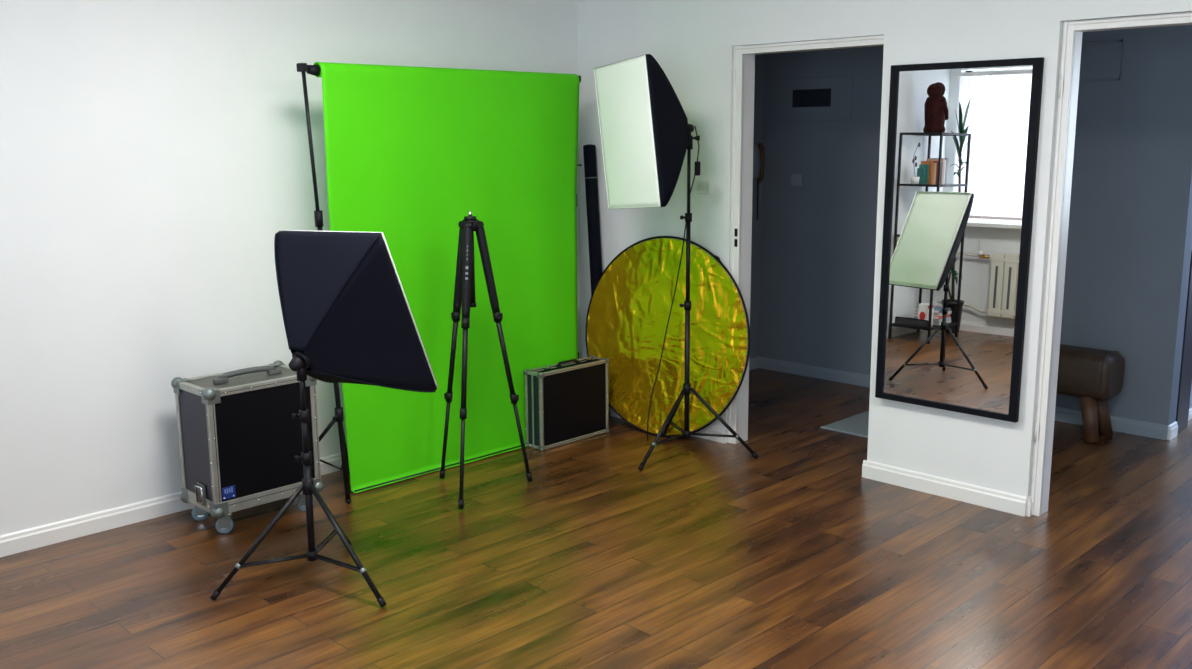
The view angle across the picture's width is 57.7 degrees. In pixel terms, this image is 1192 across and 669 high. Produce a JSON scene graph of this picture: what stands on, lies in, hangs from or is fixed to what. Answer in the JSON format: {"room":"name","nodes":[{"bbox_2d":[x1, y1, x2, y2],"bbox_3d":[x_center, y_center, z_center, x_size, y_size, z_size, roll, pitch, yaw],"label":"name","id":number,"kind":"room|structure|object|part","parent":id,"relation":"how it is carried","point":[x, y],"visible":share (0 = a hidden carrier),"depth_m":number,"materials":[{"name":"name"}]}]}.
{"room":"studio","nodes":[
{"label":"studio","id":0,"kind":"room"},
{"bbox_2d":[0,0,580,535],"bbox_3d":[-1.885,-0.555,4.736,0.100,2.720,5.220,10,15,44],"label":"wall","id":1,"kind":"structure","parent":0,"point":[154,154],"depth_m":4.67,"materials":[{"name":"paint"}]},
{"bbox_2d":[0,451,347,556],"bbox_3d":[-1.788,0.739,4.981,0.016,0.085,4.850,10,15,44],"label":"baseboard","id":2,"kind":"structure","parent":1,"relation":"attached to","point":[60,531],"depth_m":4.63,"materials":[{"name":"white wood"}]},
{"bbox_2d":[0,368,1191,668],"bbox_3d":[2.256,0.852,4.614,6.500,0.060,10.500,10,15,44],"label":"floor","id":3,"kind":"structure","parent":0,"point":[711,554],"depth_m":4.19,"materials":[{"name":"laminate"}]},
{"bbox_2d":[171,360,323,533],"bbox_3d":[-1.528,0.475,4.774,0.346,0.675,0.532,10,15,44],"label":"flight case","id":4,"kind":"object","parent":3,"relation":"on","point":[239,438],"visible":0.89,"depth_m":4.63,"materials":[{"name":"black laminate"}]},
{"bbox_3d":[-1.796,0.449,4.698,0.032,0.452,0.032,10,15,44],"label":"edge rail","id":5,"kind":"part","parent":4,"relation":"part of","materials":[{"name":"metal"}]},
{"bbox_3d":[-1.697,0.230,4.557,0.259,0.028,0.032,10,15,44],"label":"edge rail","id":6,"kind":"part","parent":4,"relation":"part of","materials":[{"name":"metal"}]},
{"bbox_3d":[-1.693,0.715,4.646,0.259,0.055,0.032,10,15,44],"label":"edge rail","id":7,"kind":"part","parent":4,"relation":"part of","materials":[{"name":"metal"}]},
{"bbox_3d":[-1.591,0.484,4.499,0.032,0.452,0.032,10,15,44],"label":"edge rail","id":8,"kind":"part","parent":4,"relation":"part of","materials":[{"name":"metal"}]},
{"bbox_3d":[-1.629,0.181,4.821,0.032,0.028,0.500,10,15,44],"label":"edge rail","id":9,"kind":"part","parent":4,"relation":"part of","materials":[{"name":"metal"}]},
{"bbox_3d":[-1.513,0.168,4.701,0.028,0.046,0.310,10,15,44],"label":"handle","id":10,"kind":"part","parent":4,"relation":"part of","materials":[{"name":"grey plastic"}]},
{"bbox_3d":[-1.426,0.216,4.622,0.032,0.028,0.500,10,15,44],"label":"edge rail","id":11,"kind":"part","parent":4,"relation":"part of","materials":[{"name":"metal"}]},
{"bbox_3d":[-1.422,0.701,4.712,0.032,0.055,0.500,10,15,44],"label":"edge rail","id":12,"kind":"part","parent":4,"relation":"part of","materials":[{"name":"metal"}]},
{"bbox_3d":[-1.365,0.167,4.886,0.259,0.028,0.032,10,15,44],"label":"edge rail","id":13,"kind":"part","parent":4,"relation":"part of","materials":[{"name":"metal"}]},
{"bbox_3d":[-1.259,0.421,4.829,0.032,0.452,0.032,10,15,44],"label":"edge rail","id":14,"kind":"part","parent":4,"relation":"part of","materials":[{"name":"metal"}]},
{"bbox_2d":[210,381,386,607],"bbox_3d":[-1.032,0.545,3.949,0.615,0.829,0.654,10,15,44],"label":"stand","id":15,"kind":"object","parent":3,"relation":"on","point":[308,488],"visible":1,"depth_m":3.98,"materials":[{"name":"black metal"}]},
{"bbox_3d":[-1.241,0.761,3.973,0.355,0.393,0.019,-5,11,-23],"label":"leg","id":16,"kind":"part","parent":15,"relation":"part of","materials":[{"name":"black metal"}]},
{"bbox_3d":[-1.081,0.298,3.961,0.060,0.043,0.036,-2,11,-9],"label":"clamp knob","id":17,"kind":"part","parent":15,"relation":"part of","materials":[{"name":"black plastic"}]},
{"bbox_3d":[-1.080,0.455,3.990,0.060,0.043,0.036,-2,11,-9],"label":"clamp knob","id":18,"kind":"part","parent":15,"relation":"part of","materials":[{"name":"black plastic"}]},
{"bbox_3d":[-1.041,0.710,4.240,0.019,0.393,0.372,1,11,7],"label":"leg","id":19,"kind":"part","parent":15,"relation":"part of","materials":[{"name":"black metal"}]},
{"bbox_3d":[-0.905,0.766,3.937,0.359,0.392,0.080,10,15,44],"label":"leg","id":20,"kind":"part","parent":15,"relation":"part of","materials":[{"name":"black metal"}]},
{"bbox_2d":[274,230,437,391],"bbox_3d":[-0.942,-0.071,4.039,0.485,0.646,0.494,6,12,29],"label":"softbox","id":21,"kind":"object","parent":15,"relation":"attached to","point":[347,314],"visible":1,"depth_m":3.92,"materials":[{"name":"black fabric"}]},
{"bbox_2d":[382,235,437,388],"bbox_3d":[-0.898,-0.089,4.114,0.493,0.634,0.286,5,12,27],"label":"diffuser","id":22,"kind":"object","parent":21,"relation":"attached to","point":[405,362],"depth_m":4.02,"materials":[{"name":"white fabric"}]},
{"bbox_2d":[296,63,581,503],"bbox_3d":[-0.676,-0.335,5.554,0.444,1.974,1.982,10,15,44],"label":"stand","id":23,"kind":"object","parent":3,"relation":"on","point":[301,67],"visible":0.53,"depth_m":4.89,"materials":[{"name":"black metal"}]},
{"bbox_2d":[307,62,579,492],"bbox_3d":[-0.668,-0.317,5.421,0.067,1.976,1.618,10,15,44],"label":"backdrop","id":24,"kind":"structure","parent":23,"relation":"hanging from","point":[410,151],"depth_m":5.38,"materials":[{"name":"fabric"}]},
{"bbox_2d":[440,211,531,508],"bbox_3d":[-0.592,0.080,5.060,0.443,1.315,0.503,10,15,44],"label":"camera tripod","id":25,"kind":"object","parent":3,"relation":"on","point":[464,290],"visible":1,"depth_m":4.96,"materials":[{"name":"black plastic"}]},
{"bbox_3d":[-0.670,0.090,5.121,0.238,1.236,0.044,10,15,44],"label":"leg","id":26,"kind":"part","parent":25,"relation":"part of","materials":[{"name":"black plastic"}]},
{"bbox_3d":[-0.589,0.135,4.873,0.042,1.236,0.264,1,11,8],"label":"leg","id":27,"kind":"part","parent":25,"relation":"part of","materials":[{"name":"black plastic"}]},
{"bbox_3d":[-0.431,0.095,5.084,0.247,1.236,0.042,-5,11,-23],"label":"leg","id":28,"kind":"part","parent":25,"relation":"part of","materials":[{"name":"black plastic"}]},
{"bbox_2d":[523,355,609,450],"bbox_3d":[-0.155,0.363,5.960,0.142,0.452,0.529,10,15,44],"label":"flight case","id":29,"kind":"object","parent":3,"relation":"on","point":[567,401],"visible":1,"depth_m":5.88,"materials":[{"name":"black laminate"}]},
{"bbox_3d":[-0.369,0.399,5.823,0.022,0.384,0.022,10,15,44],"label":"edge rail","id":30,"kind":"part","parent":29,"relation":"part of","materials":[{"name":"metal"}]},
{"bbox_3d":[-0.333,0.208,5.750,0.092,0.018,0.022,10,15,44],"label":"edge rail","id":31,"kind":"part","parent":29,"relation":"part of","materials":[{"name":"metal"}]},
{"bbox_3d":[-0.330,0.603,5.823,0.092,0.018,0.022,10,15,44],"label":"edge rail","id":32,"kind":"part","parent":29,"relation":"part of","materials":[{"name":"metal"}]},
{"bbox_3d":[-0.291,0.412,5.747,0.022,0.384,0.022,10,15,44],"label":"edge rail","id":33,"kind":"part","parent":29,"relation":"part of","materials":[{"name":"metal"}]},
{"bbox_3d":[-0.194,0.168,5.961,0.022,0.018,0.515,10,15,44],"label":"edge rail","id":34,"kind":"part","parent":29,"relation":"part of","materials":[{"name":"metal"}]},
{"bbox_3d":[-0.155,0.153,5.923,0.020,0.024,0.168,10,15,44],"label":"handle","id":35,"kind":"part","parent":29,"relation":"part of","materials":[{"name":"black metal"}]},
{"bbox_3d":[-0.116,0.181,5.885,0.022,0.018,0.515,10,15,44],"label":"edge rail","id":36,"kind":"part","parent":29,"relation":"part of","materials":[{"name":"metal"}]},
{"bbox_3d":[-0.113,0.576,5.958,0.022,0.018,0.515,10,15,44],"label":"edge rail","id":37,"kind":"part","parent":29,"relation":"part of","materials":[{"name":"metal"}]},
{"bbox_3d":[0.059,0.346,6.093,0.022,0.384,0.022,10,15,44],"label":"edge rail","id":38,"kind":"part","parent":29,"relation":"part of","materials":[{"name":"metal"}]},
{"bbox_2d":[583,144,609,416],"bbox_3d":[0.005,-0.303,6.349,0.073,1.600,0.214,-7,12,-32],"label":"paper roll","id":39,"kind":"object","parent":3,"relation":"on","point":[589,151],"visible":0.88,"depth_m":6.28,"materials":[{"name":"black paper"}]},
{"bbox_2d":[585,236,749,436],"bbox_3d":[0.371,0.013,5.993,1.116,1.110,0.129,8,14,39],"label":"disc","id":40,"kind":"object","parent":3,"relation":"on","point":[630,303],"visible":0.92,"depth_m":5.97,"materials":[{"name":"gold metal"}]},
{"bbox_2d":[638,149,758,470],"bbox_3d":[0.410,-0.161,5.482,0.643,1.639,0.587,10,15,44],"label":"stand","id":41,"kind":"object","parent":3,"relation":"on","point":[686,391],"visible":1,"depth_m":5.58,"materials":[{"name":"black metal"}]},
{"bbox_2d":[594,54,699,208],"bbox_3d":[0.231,-0.964,5.239,0.532,0.737,0.446,1,11,7],"label":"softbox","id":42,"kind":"object","parent":41,"relation":"attached to","point":[645,130],"visible":1,"depth_m":5.17,"materials":[{"name":"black fabric"}]},
{"bbox_2d":[595,56,659,207],"bbox_3d":[0.148,-0.962,5.238,0.055,0.731,0.548,-6,12,-28],"label":"diffuser","id":43,"kind":"object","parent":42,"relation":"attached to","point":[628,90],"depth_m":5.19,"materials":[{"name":"white fabric"}]},
{"bbox_2d":[647,126,699,440],"bbox_3d":[0.406,-0.230,5.671,0.050,1.695,0.364,-10,14,-41],"label":"power cable","id":44,"kind":"object","parent":42,"relation":"hanging from","point":[697,163],"visible":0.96,"depth_m":5.65,"materials":[{"name":"black plastic"}]},
{"bbox_2d":[695,161,699,175],"bbox_3d":[0.509,-0.832,5.425,0.022,0.070,0.024,10,15,44],"label":"switch","id":45,"kind":"object","parent":44,"relation":"attached to","point":[697,163],"depth_m":5.41,"materials":[{"name":"black plastic"}]},
{"bbox_3d":[0.341,0.478,5.520,0.028,0.363,0.365,10,15,44],"label":"leg","id":46,"kind":"part","parent":41,"relation":"part of","materials":[{"name":"black metal"}]},
{"bbox_3d":[0.421,0.419,5.836,0.019,0.363,0.347,-3,11,-16],"label":"leg","id":47,"kind":"part","parent":41,"relation":"part of","materials":[{"name":"black metal"}]},
{"bbox_3d":[0.458,-0.149,5.547,0.060,0.043,0.036,-2,11,-9],"label":"clamp knob","id":48,"kind":"part","parent":41,"relation":"part of","materials":[{"name":"black plastic"}]},
{"bbox_3d":[0.455,-0.592,5.465,0.060,0.043,0.036,-2,11,-9],"label":"clamp knob","id":49,"kind":"part","parent":41,"relation":"part of","materials":[{"name":"black plastic"}]},
{"bbox_3d":[0.664,0.458,5.617,0.362,0.363,0.019,2,11,13],"label":"leg","id":50,"kind":"part","parent":41,"relation":"part of","materials":[{"name":"black metal"}]},
{"bbox_2d":[820,411,868,437],"bbox_3d":[1.826,0.534,6.148,0.835,0.010,0.700,10,15,44],"label":"doormat","id":51,"kind":"object","parent":3,"relation":"on","point":[857,425],"visible":0.2,"depth_m":6.20,"materials":[{"name":"grey fabric"}]},
{"bbox_2d":[1056,344,1124,442],"bbox_3d":[2.562,0.302,6.078,0.680,0.500,0.277,10,15,44],"label":"leather bench","id":52,"kind":"object","parent":3,"relation":"on","point":[1096,376],"visible":0.62,"depth_m":5.84,"materials":[{"name":"brown leather"}]},
{"bbox_3d":[2.677,0.453,5.874,0.086,0.276,0.146,0,11,0],"label":"leg","id":53,"kind":"part","parent":52,"relation":"part of","materials":[{"name":"brown wood"}]},
{"bbox_3d":[2.791,0.433,5.981,0.146,0.276,0.086,2,11,12],"label":"leg","id":54,"kind":"part","parent":52,"relation":"part of","materials":[{"name":"brown wood"}]},
{"bbox_2d":[1176,251,1191,431],"bbox_3d":[3.288,0.036,6.010,0.024,1.019,0.200,10,15,44],"label":"leaning board","id":55,"kind":"object","parent":3,"relation":"on","point":[1185,381],"visible":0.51,"depth_m":6.00,"materials":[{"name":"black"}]},
{"bbox_2d":[749,54,764,358],"bbox_3d":[0.582,-1.015,7.119,0.190,2.720,1.700,10,15,44],"label":"wall","id":56,"kind":"structure","parent":0,"point":[760,58],"depth_m":7.58,"materials":[{"name":"paint"}]},
{"bbox_2d":[749,356,759,369],"bbox_3d":[0.622,0.304,7.246,0.016,0.080,1.580,10,15,44],"label":"baseboard","id":57,"kind":"structure","parent":56,"relation":"attached to","point":[753,362],"depth_m":7.74,"materials":[{"name":"grey wood"}]},
{"bbox_2d":[753,143,764,219],"bbox_3d":[1.121,-1.055,7.463,0.085,0.526,0.080,10,15,44],"label":"handset","id":58,"kind":"object","parent":56,"relation":"attached to","point":[758,150],"visible":0.98,"depth_m":7.43,"materials":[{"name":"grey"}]},
{"bbox_3d":[1.100,-1.193,7.458,0.028,0.220,0.080,10,15,44],"label":"wall plate","id":59,"kind":"part","parent":58,"relation":"part of","materials":[{"name":"grey plastic"}]},
{"bbox_3d":[1.121,-0.926,7.495,0.016,0.263,0.016,10,15,44],"label":"coiled cord","id":60,"kind":"part","parent":58,"relation":"part of","materials":[{"name":"black plastic"}]},
{"bbox_2d":[578,0,1191,496],"bbox_3d":[2.183,-0.503,4.298,6.300,2.720,0.120,10,15,44],"label":"wall","id":61,"kind":"structure","parent":0,"point":[693,42],"depth_m":5.12,"materials":[{"name":"paint"}]},
{"bbox_2d":[610,407,726,443],"bbox_3d":[0.312,0.483,6.278,1.109,0.085,0.016,10,15,44],"label":"baseboard","id":62,"kind":"structure","parent":61,"relation":"attached to","point":[711,429],"depth_m":5.95,"materials":[{"name":"white"}]},
{"bbox_2d":[697,180,710,193],"bbox_3d":[0.574,-0.785,5.773,0.090,0.070,0.010,10,15,44],"label":"light switch","id":63,"kind":"object","parent":61,"relation":"attached to","point":[703,187],"visible":1,"depth_m":5.77,"materials":[{"name":"white plastic"}]},
{"bbox_2d":[727,35,883,443],"bbox_3d":[1.055,-0.396,5.462,0.869,2.100,0.120,10,15,44],"label":"door frame","id":64,"kind":"structure","parent":61,"relation":"in","point":[743,56],"depth_m":5.63,"materials":[{"name":"white wood"}]},
{"bbox_3d":[0.736,-0.508,5.686,0.017,0.095,0.005,10,15,44],"label":"strike plate","id":65,"kind":"part","parent":64,"relation":"part of","materials":[{"name":"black metal"}]},
{"bbox_2d":[862,460,1026,516],"bbox_3d":[1.597,0.706,5.024,0.811,0.085,0.016,10,15,44],"label":"baseboard","id":66,"kind":"object","parent":61,"relation":"attached to","point":[956,490],"visible":1,"depth_m":5.00,"materials":[{"name":"white wood"}]},
{"bbox_2d":[875,57,1043,422],"bbox_3d":[1.584,-0.418,4.795,0.682,1.538,0.047,10,14,43],"label":"wall mirror","id":67,"kind":"object","parent":61,"relation":"attached to","point":[963,137],"visible":1,"depth_m":4.77,"materials":[{"name":"black mirror"}]},
{"bbox_2d":[1026,496,1032,516],"bbox_3d":[1.907,0.754,4.754,0.016,0.085,0.030,10,15,44],"label":"baseboard","id":68,"kind":"structure","parent":61,"relation":"attached to","point":[1029,499],"depth_m":4.75,"materials":[{"name":"white wood"}]},
{"bbox_2d":[1031,12,1191,515],"bbox_3d":[2.294,-0.182,4.263,1.015,2.100,0.107,10,15,44],"label":"door frame","id":69,"kind":"structure","parent":61,"relation":"in","point":[1068,87],"depth_m":4.54,"materials":[{"name":"white wood"}]},
{"bbox_2d":[759,25,1191,424],"bbox_3d":[3.412,-0.726,5.453,6.210,2.720,0.120,10,15,44],"label":"wall","id":70,"kind":"structure","parent":0,"point":[1129,243],"depth_m":6.08,"materials":[{"name":"paint"}]},
{"bbox_2d":[791,174,800,185],"bbox_3d":[1.361,-1.050,7.362,0.080,0.080,0.014,10,15,44],"label":"light switch","id":71,"kind":"object","parent":70,"relation":"attached to","point":[795,178],"visible":1,"depth_m":7.36,"materials":[{"name":"grey plastic"}]},
{"bbox_2d":[774,76,852,120],"bbox_3d":[1.435,-1.562,7.185,0.605,0.280,0.020,10,15,44],"label":"air vent","id":72,"kind":"object","parent":70,"relation":"in","point":[818,98],"visible":1,"depth_m":7.17,"materials":[{"name":"metal"}]},
{"bbox_2d":[792,89,830,106],"bbox_3d":[1.429,-1.569,7.181,0.300,0.115,0.009,10,15,44],"label":"grille","id":73,"kind":"object","parent":72,"relation":"attached to","point":[800,97],"depth_m":7.18,"materials":[{"name":"grey metal"}]},
{"bbox_2d":[759,357,1167,439],"bbox_3d":[2.146,0.368,6.842,2.724,0.080,0.016,10,15,44],"label":"baseboard","id":74,"kind":"structure","parent":70,"relation":"attached to","point":[1130,426],"depth_m":7.18,"materials":[{"name":"grey wood"}]},
{"bbox_2d":[1079,40,1122,81],"bbox_3d":[2.721,-1.492,5.908,0.280,0.210,0.010,10,15,44],"label":"hatch","id":75,"kind":"object","parent":70,"relation":"attached to","point":[1100,60],"visible":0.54,"depth_m":5.88,"materials":[{"name":"paint"}]},
{"bbox_2d":[1167,421,1177,439],"bbox_3d":[3.167,0.528,5.941,0.016,0.080,0.120,10,15,44],"label":"baseboard","id":76,"kind":"structure","parent":70,"relation":"attached to","point":[1172,428],"depth_m":5.92,"materials":[{"name":"white wood"}]},
{"bbox_2d":[1189,384,1191,408],"bbox_3d":[4.311,-1.019,6.997,0.095,2.720,3.380,10,15,44],"label":"wall","id":77,"kind":"structure","parent":0,"point":[1190,405],"depth_m":6.32,"materials":[{"name":"grey paint"}]},
{"bbox_2d":[1188,408,1191,420],"bbox_3d":[4.289,0.309,7.132,0.016,0.060,3.180,10,15,44],"label":"baseboard","id":78,"kind":"structure","parent":77,"relation":"attached to","point":[1190,409],"depth_m":6.31,"materials":[{"name":"white wood"}]}
]}

